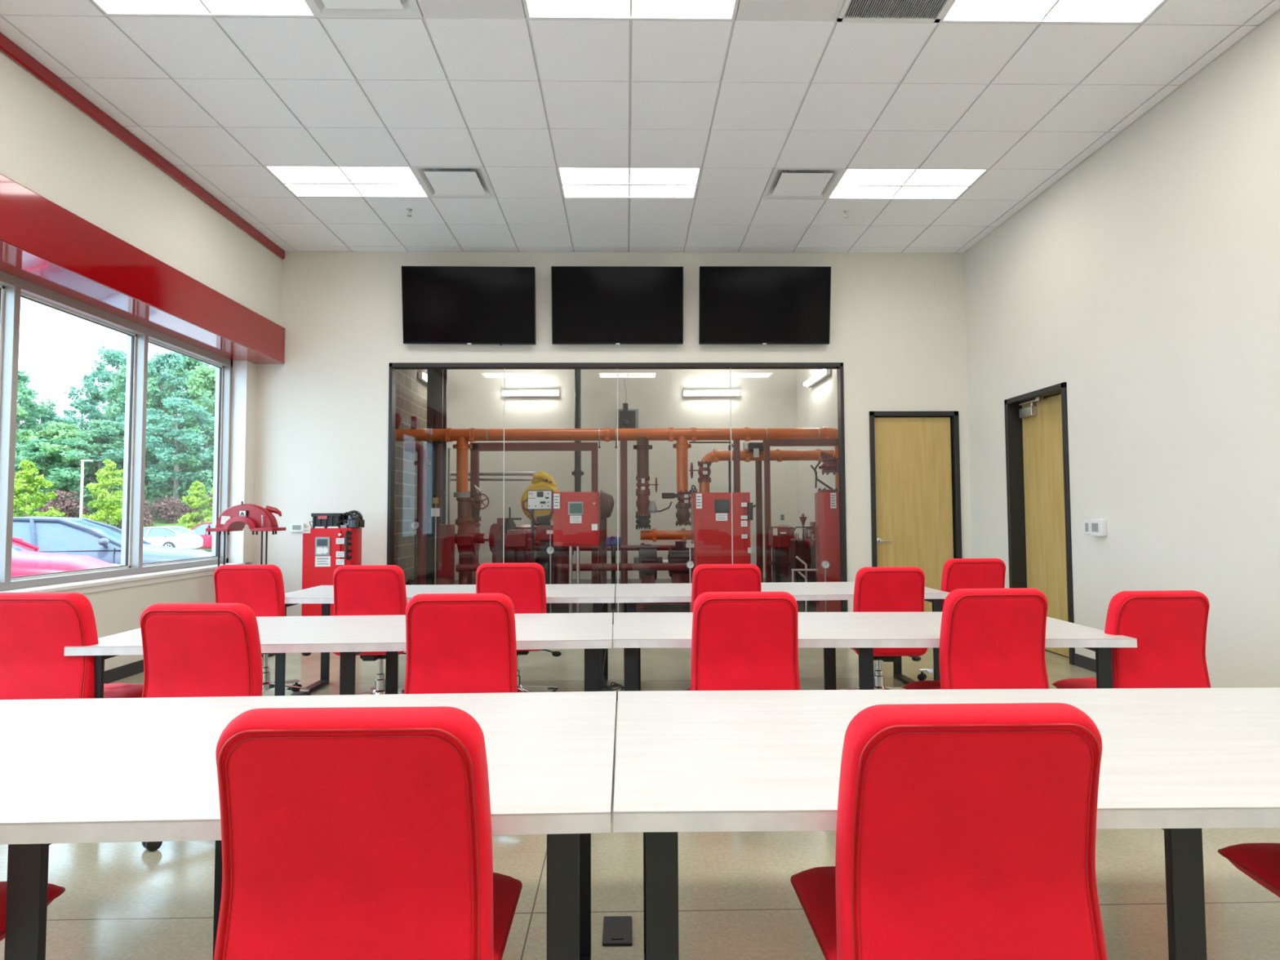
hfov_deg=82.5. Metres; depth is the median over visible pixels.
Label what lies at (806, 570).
tube rack
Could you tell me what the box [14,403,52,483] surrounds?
tree
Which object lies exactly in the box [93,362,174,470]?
tree
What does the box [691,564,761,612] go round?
office chair
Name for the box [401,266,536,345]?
television
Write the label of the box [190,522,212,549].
parked car
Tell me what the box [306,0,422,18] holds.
ceiling vent
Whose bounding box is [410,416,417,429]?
bell
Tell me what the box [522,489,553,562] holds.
control panel
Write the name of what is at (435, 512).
post
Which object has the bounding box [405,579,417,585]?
head
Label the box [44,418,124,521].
tree
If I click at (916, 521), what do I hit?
door
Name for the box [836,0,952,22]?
ceiling vent
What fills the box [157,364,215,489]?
tree
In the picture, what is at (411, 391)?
wall
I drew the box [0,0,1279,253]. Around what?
ceiling
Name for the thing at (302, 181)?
ceiling light
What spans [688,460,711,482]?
valve
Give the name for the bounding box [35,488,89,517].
shrub
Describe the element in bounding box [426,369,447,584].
steel column
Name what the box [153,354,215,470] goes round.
tree
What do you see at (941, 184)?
ceiling light
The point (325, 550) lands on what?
controller
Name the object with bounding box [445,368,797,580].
wall
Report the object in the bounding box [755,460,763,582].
brown riser
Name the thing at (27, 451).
tree
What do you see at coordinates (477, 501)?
angle valve
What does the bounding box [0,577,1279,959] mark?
floor
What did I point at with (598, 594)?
conference table
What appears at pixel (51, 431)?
tree
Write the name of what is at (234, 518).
machine
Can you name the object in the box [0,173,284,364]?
window valance
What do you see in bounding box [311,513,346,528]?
control box
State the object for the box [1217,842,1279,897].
office chair
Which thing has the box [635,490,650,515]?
valve
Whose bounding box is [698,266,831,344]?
television
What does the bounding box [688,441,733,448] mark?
small bore line
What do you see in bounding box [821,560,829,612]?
pressure gauge
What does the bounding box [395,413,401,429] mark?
bell
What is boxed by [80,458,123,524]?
young tree
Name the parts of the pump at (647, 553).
motor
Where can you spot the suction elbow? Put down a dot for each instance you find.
(464, 500)
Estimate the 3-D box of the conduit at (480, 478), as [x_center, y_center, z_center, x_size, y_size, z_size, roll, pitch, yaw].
[-2.389,-0.009,11.820,1.388,0.049,0.049,0,-3,-1]
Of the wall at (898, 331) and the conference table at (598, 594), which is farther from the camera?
the wall at (898, 331)
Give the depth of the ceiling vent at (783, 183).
6.44 m
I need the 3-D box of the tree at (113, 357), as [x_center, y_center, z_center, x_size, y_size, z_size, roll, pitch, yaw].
[-48.380,-4.440,67.524,8.198,16.137,7.739,1,-3,-29]
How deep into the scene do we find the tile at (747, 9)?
4.22 m
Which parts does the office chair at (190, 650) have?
backrest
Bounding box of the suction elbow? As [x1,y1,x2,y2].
[453,492,474,524]
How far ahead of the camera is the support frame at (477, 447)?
11.24 m
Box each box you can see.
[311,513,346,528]
[602,915,632,946]
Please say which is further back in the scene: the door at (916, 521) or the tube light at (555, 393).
the tube light at (555, 393)
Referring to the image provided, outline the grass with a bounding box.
[93,515,211,551]
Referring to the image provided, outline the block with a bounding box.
[788,529,816,582]
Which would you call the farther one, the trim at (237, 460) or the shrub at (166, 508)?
the shrub at (166, 508)
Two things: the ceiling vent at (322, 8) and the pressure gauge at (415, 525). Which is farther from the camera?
the pressure gauge at (415, 525)
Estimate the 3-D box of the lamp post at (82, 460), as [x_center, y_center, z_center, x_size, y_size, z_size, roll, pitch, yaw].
[-35.205,1.206,46.347,0.640,4.972,0.240,0,-3,-1]
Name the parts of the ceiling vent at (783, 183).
plate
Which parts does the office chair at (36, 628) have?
backrest, seat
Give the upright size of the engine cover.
0.180 m
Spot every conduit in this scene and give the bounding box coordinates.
[450,471,535,475]
[450,477,534,480]
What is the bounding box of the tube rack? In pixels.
[791,555,816,612]
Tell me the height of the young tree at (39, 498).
5.289 m
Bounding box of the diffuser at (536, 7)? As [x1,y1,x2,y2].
[528,0,733,15]
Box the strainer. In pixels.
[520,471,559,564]
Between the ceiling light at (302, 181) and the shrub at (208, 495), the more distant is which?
the shrub at (208, 495)
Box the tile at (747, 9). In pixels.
[736,0,844,20]
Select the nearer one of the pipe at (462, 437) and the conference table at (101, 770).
the conference table at (101, 770)
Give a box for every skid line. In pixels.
[455,563,688,571]
[537,542,675,551]
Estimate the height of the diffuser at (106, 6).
0.033 m
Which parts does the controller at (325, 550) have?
label plate, door, label plate, label plate, label plate, label plate, disconnect handle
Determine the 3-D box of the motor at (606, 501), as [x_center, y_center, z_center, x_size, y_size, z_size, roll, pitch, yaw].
[-0.466,0.945,10.160,0.227,1.646,0.474,0,-3,-1]
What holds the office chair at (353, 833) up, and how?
on the floor
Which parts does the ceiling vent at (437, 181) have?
plate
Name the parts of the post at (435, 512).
post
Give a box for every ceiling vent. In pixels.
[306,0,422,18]
[410,166,496,198]
[760,168,845,199]
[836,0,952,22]
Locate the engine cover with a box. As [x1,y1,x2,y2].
[340,510,364,528]
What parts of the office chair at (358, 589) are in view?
backrest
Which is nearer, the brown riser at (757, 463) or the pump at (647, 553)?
the pump at (647, 553)
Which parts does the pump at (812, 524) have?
motor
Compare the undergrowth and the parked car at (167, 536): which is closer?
the parked car at (167, 536)
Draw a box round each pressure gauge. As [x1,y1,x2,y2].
[410,521,419,584]
[546,529,554,613]
[685,543,694,612]
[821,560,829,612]
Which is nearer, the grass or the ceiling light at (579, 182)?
the ceiling light at (579, 182)
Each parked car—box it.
[10,537,120,585]
[12,516,211,573]
[142,526,203,549]
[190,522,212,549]
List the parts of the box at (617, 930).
lid pull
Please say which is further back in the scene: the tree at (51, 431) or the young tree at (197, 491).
the tree at (51, 431)
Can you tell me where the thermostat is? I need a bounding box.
[1089,519,1106,536]
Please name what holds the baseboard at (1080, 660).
attached to the wall at (1144, 280)
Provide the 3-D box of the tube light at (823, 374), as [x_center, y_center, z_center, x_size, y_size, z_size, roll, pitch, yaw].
[3.095,-1.794,12.835,0.136,0.132,1.322,0,-3,-1]
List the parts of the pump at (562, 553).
motor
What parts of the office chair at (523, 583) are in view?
backrest, knob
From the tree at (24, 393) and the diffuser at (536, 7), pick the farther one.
the tree at (24, 393)
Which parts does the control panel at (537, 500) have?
post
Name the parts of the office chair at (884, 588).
backrest, knob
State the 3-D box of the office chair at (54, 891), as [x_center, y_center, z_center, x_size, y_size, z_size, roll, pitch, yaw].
[-1.537,0.887,1.423,0.613,0.972,0.624,-1,-3,9]
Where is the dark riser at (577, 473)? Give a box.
[571,368,583,492]
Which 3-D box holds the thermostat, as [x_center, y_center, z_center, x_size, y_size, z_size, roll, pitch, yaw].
[3.668,0.382,5.846,0.048,0.132,0.144,0,-3,-1]
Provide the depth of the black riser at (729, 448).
11.92 m
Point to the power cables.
(615, 685)
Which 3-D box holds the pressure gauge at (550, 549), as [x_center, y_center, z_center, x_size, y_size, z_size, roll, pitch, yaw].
[-1.111,1.171,9.057,0.100,1.099,0.060,0,-3,-1]
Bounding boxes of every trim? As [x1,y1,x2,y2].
[0,31,284,258]
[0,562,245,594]
[228,360,247,562]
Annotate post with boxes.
[79,459,93,517]
[431,497,439,584]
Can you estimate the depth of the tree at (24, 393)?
61.16 m
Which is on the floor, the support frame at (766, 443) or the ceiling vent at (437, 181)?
the support frame at (766, 443)
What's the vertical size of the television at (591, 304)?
0.833 m
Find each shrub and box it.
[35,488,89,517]
[111,497,156,528]
[146,495,202,524]
[203,493,213,506]
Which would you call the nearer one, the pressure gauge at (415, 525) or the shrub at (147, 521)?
the pressure gauge at (415, 525)
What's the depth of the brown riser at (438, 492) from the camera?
10.42 m
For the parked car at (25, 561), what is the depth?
9.76 m
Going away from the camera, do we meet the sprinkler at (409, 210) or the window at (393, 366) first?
the sprinkler at (409, 210)
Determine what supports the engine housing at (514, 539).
on the floor
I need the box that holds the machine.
[205,501,286,657]
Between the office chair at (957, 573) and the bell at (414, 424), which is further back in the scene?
the bell at (414, 424)
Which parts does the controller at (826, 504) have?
label plate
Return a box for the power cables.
[600,648,624,691]
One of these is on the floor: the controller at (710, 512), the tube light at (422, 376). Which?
the controller at (710, 512)
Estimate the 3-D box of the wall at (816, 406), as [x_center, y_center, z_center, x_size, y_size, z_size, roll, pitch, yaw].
[3.312,-0.639,11.505,0.200,4.900,6.400,0,-3,-1]
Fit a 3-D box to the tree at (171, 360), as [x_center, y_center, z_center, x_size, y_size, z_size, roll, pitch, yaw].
[-40.796,-3.972,62.465,7.133,14.720,7.555,-1,-3,18]
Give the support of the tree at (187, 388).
on the grass
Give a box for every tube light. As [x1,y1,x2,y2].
[417,371,426,384]
[502,389,559,396]
[683,389,739,396]
[803,368,830,387]
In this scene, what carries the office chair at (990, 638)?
on the floor
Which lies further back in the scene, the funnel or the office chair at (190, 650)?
the funnel
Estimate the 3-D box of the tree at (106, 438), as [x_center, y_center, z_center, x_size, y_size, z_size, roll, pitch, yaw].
[-37.414,-1.077,54.704,7.133,8.271,7.555,2,-3,-38]
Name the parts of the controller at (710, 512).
label plate, label plate, door, label plate, label plate, label plate, label plate, disconnect handle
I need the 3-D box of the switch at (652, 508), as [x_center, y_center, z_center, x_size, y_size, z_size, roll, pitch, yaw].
[0.303,0.404,10.932,0.390,0.180,0.145,1,-3,-16]
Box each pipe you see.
[395,426,839,492]
[640,528,691,542]
[698,448,834,492]
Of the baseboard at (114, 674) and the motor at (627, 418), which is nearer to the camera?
the baseboard at (114, 674)
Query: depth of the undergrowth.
54.10 m
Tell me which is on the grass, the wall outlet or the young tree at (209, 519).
the young tree at (209, 519)
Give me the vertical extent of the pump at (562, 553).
1.199 m
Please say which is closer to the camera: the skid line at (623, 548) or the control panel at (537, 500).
the control panel at (537, 500)
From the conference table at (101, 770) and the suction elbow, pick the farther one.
the suction elbow
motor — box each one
[536,515,550,526]
[598,489,614,583]
[616,377,638,428]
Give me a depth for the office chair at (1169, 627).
3.31 m
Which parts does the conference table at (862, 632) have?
leg frame, leg frame, leg frame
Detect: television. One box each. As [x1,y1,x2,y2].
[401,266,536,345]
[551,266,683,344]
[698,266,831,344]
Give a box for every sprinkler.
[406,208,412,217]
[843,209,848,217]
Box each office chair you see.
[0,592,143,699]
[0,881,65,941]
[139,603,262,851]
[213,564,311,695]
[213,706,522,959]
[333,564,406,694]
[404,593,524,693]
[475,562,561,692]
[686,591,799,690]
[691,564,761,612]
[790,702,1107,959]
[837,566,927,689]
[902,587,1048,689]
[917,558,1005,680]
[1051,590,1211,688]
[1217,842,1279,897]
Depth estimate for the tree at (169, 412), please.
68.68 m
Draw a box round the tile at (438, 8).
[417,0,524,17]
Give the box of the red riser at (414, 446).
[404,440,431,584]
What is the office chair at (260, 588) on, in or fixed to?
on the floor
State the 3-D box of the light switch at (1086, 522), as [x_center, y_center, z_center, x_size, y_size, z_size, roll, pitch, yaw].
[3.684,0.389,6.019,0.010,0.116,0.076,0,-3,-1]
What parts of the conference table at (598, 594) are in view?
leg frame, leg frame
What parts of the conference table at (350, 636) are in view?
leg frame, leg frame, leg frame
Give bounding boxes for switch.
[647,501,671,512]
[742,441,764,457]
[1084,520,1090,534]
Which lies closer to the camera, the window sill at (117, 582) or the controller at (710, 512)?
the window sill at (117, 582)
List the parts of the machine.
emblem plate, emblem frame, casing, plate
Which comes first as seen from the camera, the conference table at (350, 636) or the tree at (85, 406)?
the conference table at (350, 636)
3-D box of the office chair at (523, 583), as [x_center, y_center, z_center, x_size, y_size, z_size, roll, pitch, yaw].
[-0.862,1.042,4.985,0.613,0.981,0.624,-1,-3,11]
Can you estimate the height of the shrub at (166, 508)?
2.022 m
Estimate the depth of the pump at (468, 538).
10.64 m
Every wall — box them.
[0,50,282,671]
[227,251,972,633]
[393,369,427,582]
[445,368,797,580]
[795,368,837,538]
[964,8,1279,688]
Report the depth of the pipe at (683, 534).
10.92 m
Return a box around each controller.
[301,520,361,616]
[553,491,599,613]
[690,492,755,582]
[814,492,840,612]
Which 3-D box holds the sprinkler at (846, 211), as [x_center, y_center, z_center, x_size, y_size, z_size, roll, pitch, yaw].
[1.987,-2.560,7.032,0.056,0.063,0.056,0,-3,-1]
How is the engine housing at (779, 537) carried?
on the floor
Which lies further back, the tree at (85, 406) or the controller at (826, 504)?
the tree at (85, 406)
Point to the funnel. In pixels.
(802, 518)
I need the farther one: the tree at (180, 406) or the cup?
the tree at (180, 406)
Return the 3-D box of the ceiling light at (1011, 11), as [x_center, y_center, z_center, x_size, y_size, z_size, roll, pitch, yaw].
[2.390,-2.762,4.046,1.219,0.059,0.610,0,-3,-1]
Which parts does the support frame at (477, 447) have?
post, post, post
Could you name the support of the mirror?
on the parked car at (85, 536)
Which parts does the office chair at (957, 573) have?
backrest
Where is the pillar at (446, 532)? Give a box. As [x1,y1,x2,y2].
[437,524,454,584]
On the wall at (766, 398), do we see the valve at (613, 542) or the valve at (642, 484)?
the valve at (613, 542)
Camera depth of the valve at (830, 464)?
9.87 m
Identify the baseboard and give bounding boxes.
[103,659,143,683]
[1073,653,1096,672]
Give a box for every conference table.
[0,691,616,959]
[63,612,613,698]
[274,583,615,695]
[613,611,1137,691]
[613,687,1279,959]
[615,582,949,684]
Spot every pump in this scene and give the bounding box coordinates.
[454,518,507,584]
[515,524,576,608]
[633,541,691,608]
[775,521,815,582]
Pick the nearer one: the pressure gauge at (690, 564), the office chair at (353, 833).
the office chair at (353, 833)
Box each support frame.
[470,440,627,583]
[733,438,838,582]
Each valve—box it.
[467,484,488,520]
[605,536,620,563]
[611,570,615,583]
[635,475,658,492]
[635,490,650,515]
[635,513,650,529]
[662,484,697,506]
[675,503,691,525]
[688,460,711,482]
[810,451,838,488]
[817,488,838,492]
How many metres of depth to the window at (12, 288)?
6.28 m
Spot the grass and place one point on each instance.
(159, 522)
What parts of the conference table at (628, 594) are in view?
leg frame, leg frame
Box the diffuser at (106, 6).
[98,0,311,12]
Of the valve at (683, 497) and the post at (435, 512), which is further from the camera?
the valve at (683, 497)
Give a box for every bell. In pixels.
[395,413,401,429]
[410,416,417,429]
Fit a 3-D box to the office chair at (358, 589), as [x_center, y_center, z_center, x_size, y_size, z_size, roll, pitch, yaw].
[-1.741,1.044,4.883,0.625,0.976,0.604,0,-3,-1]
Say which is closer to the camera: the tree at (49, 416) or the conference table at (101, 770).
the conference table at (101, 770)
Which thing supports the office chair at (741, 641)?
on the floor
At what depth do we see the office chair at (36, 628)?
3.14 m
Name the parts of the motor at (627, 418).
plate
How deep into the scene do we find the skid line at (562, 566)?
9.81 m
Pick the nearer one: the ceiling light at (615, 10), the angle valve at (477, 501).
the ceiling light at (615, 10)
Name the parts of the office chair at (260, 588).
backrest, knob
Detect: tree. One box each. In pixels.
[13,459,65,517]
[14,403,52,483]
[14,437,96,511]
[15,370,58,462]
[17,404,75,515]
[18,422,95,516]
[26,429,114,517]
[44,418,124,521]
[49,396,109,518]
[59,344,164,452]
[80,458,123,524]
[84,412,187,490]
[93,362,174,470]
[105,396,214,520]
[107,368,182,518]
[111,351,196,519]
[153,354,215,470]
[156,413,214,520]
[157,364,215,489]
[177,480,213,528]
[180,364,215,438]
[195,391,215,471]
[204,483,213,522]
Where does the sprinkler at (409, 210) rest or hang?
attached to the ceiling
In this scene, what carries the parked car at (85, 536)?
on the asphalt
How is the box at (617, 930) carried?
on the floor
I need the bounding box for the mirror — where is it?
[97,537,109,548]
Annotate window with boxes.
[0,271,232,591]
[386,362,847,624]
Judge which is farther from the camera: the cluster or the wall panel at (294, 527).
the cluster
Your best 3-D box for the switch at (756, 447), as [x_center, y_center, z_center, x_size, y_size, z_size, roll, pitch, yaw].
[1.727,-0.442,10.740,0.407,0.232,0.190,0,-3,-1]
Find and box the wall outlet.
[780,514,784,519]
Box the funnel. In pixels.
[790,513,815,609]
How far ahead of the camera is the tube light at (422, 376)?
12.75 m
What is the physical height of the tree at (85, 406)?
11.966 m
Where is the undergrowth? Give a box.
[13,437,213,519]
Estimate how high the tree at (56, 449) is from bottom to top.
6.662 m
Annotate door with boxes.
[869,411,962,611]
[1004,382,1075,665]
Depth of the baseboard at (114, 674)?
5.85 m
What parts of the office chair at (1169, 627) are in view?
seat, backrest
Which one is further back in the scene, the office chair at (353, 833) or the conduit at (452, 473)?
the conduit at (452, 473)
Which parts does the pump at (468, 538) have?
motor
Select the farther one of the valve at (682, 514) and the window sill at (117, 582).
the valve at (682, 514)
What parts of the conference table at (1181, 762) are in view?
leg frame, leg frame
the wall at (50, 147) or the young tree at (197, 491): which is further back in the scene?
the young tree at (197, 491)
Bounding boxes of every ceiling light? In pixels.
[90,0,318,17]
[262,164,429,197]
[523,0,738,21]
[556,166,702,198]
[826,167,989,199]
[938,0,1166,24]
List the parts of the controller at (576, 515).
label plate, leg, label plate, door, label plate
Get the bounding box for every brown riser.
[431,444,444,584]
[633,436,652,477]
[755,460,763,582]
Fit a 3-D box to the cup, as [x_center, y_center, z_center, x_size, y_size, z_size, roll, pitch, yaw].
[2.196,0.538,9.828,0.098,0.175,0.100,0,-3,-1]
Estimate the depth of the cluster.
10.67 m
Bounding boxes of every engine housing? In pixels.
[505,529,528,563]
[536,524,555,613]
[768,526,790,582]
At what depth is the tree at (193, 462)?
53.46 m
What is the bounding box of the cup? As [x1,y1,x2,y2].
[799,513,806,526]
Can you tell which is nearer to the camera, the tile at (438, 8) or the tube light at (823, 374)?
the tile at (438, 8)
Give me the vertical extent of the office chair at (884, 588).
0.948 m
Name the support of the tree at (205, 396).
on the grass
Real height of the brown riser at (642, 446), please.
0.610 m
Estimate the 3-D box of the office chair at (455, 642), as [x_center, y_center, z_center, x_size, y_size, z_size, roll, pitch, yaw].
[-0.761,0.969,3.262,0.626,0.969,0.612,0,-3,-2]
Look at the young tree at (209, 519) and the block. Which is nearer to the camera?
the block
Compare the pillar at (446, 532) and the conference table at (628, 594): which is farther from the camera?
the pillar at (446, 532)
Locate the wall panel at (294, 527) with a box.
[289,523,304,532]
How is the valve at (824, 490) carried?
on the floor
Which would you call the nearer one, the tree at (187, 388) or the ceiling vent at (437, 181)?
the ceiling vent at (437, 181)
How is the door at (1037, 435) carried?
in the wall at (1144, 280)
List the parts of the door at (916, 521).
handle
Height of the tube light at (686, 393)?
0.130 m
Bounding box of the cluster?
[500,507,521,563]
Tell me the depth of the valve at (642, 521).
10.90 m
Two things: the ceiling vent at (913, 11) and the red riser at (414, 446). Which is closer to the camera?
the ceiling vent at (913, 11)
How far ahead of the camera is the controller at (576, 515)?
8.86 m
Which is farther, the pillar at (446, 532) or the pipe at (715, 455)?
the pipe at (715, 455)
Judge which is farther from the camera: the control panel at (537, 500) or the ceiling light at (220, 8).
the control panel at (537, 500)
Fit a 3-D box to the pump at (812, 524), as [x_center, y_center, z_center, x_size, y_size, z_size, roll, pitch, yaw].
[2.482,1.225,11.204,0.982,1.157,0.720,0,-3,-1]
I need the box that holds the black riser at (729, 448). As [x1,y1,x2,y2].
[728,444,732,492]
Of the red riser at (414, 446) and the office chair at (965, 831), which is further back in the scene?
the red riser at (414, 446)
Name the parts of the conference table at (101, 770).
leg frame, leg frame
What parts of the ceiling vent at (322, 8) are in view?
plate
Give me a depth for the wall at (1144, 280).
5.13 m
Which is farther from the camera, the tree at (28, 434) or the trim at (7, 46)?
the tree at (28, 434)
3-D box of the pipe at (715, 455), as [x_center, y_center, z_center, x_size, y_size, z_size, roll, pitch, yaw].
[1.882,0.659,10.818,2.002,2.257,0.210,0,-3,-1]
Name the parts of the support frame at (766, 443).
post, post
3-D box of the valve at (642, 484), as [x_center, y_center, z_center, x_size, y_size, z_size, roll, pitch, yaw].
[0.111,0.072,11.012,0.342,0.258,0.229,0,-3,-1]
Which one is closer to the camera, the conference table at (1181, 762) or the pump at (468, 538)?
the conference table at (1181, 762)
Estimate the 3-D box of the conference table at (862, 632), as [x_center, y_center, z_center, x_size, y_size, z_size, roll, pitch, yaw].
[1.020,1.094,3.661,2.351,0.740,0.890,0,-3,1]
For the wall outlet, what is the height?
0.120 m
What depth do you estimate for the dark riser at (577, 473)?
12.89 m

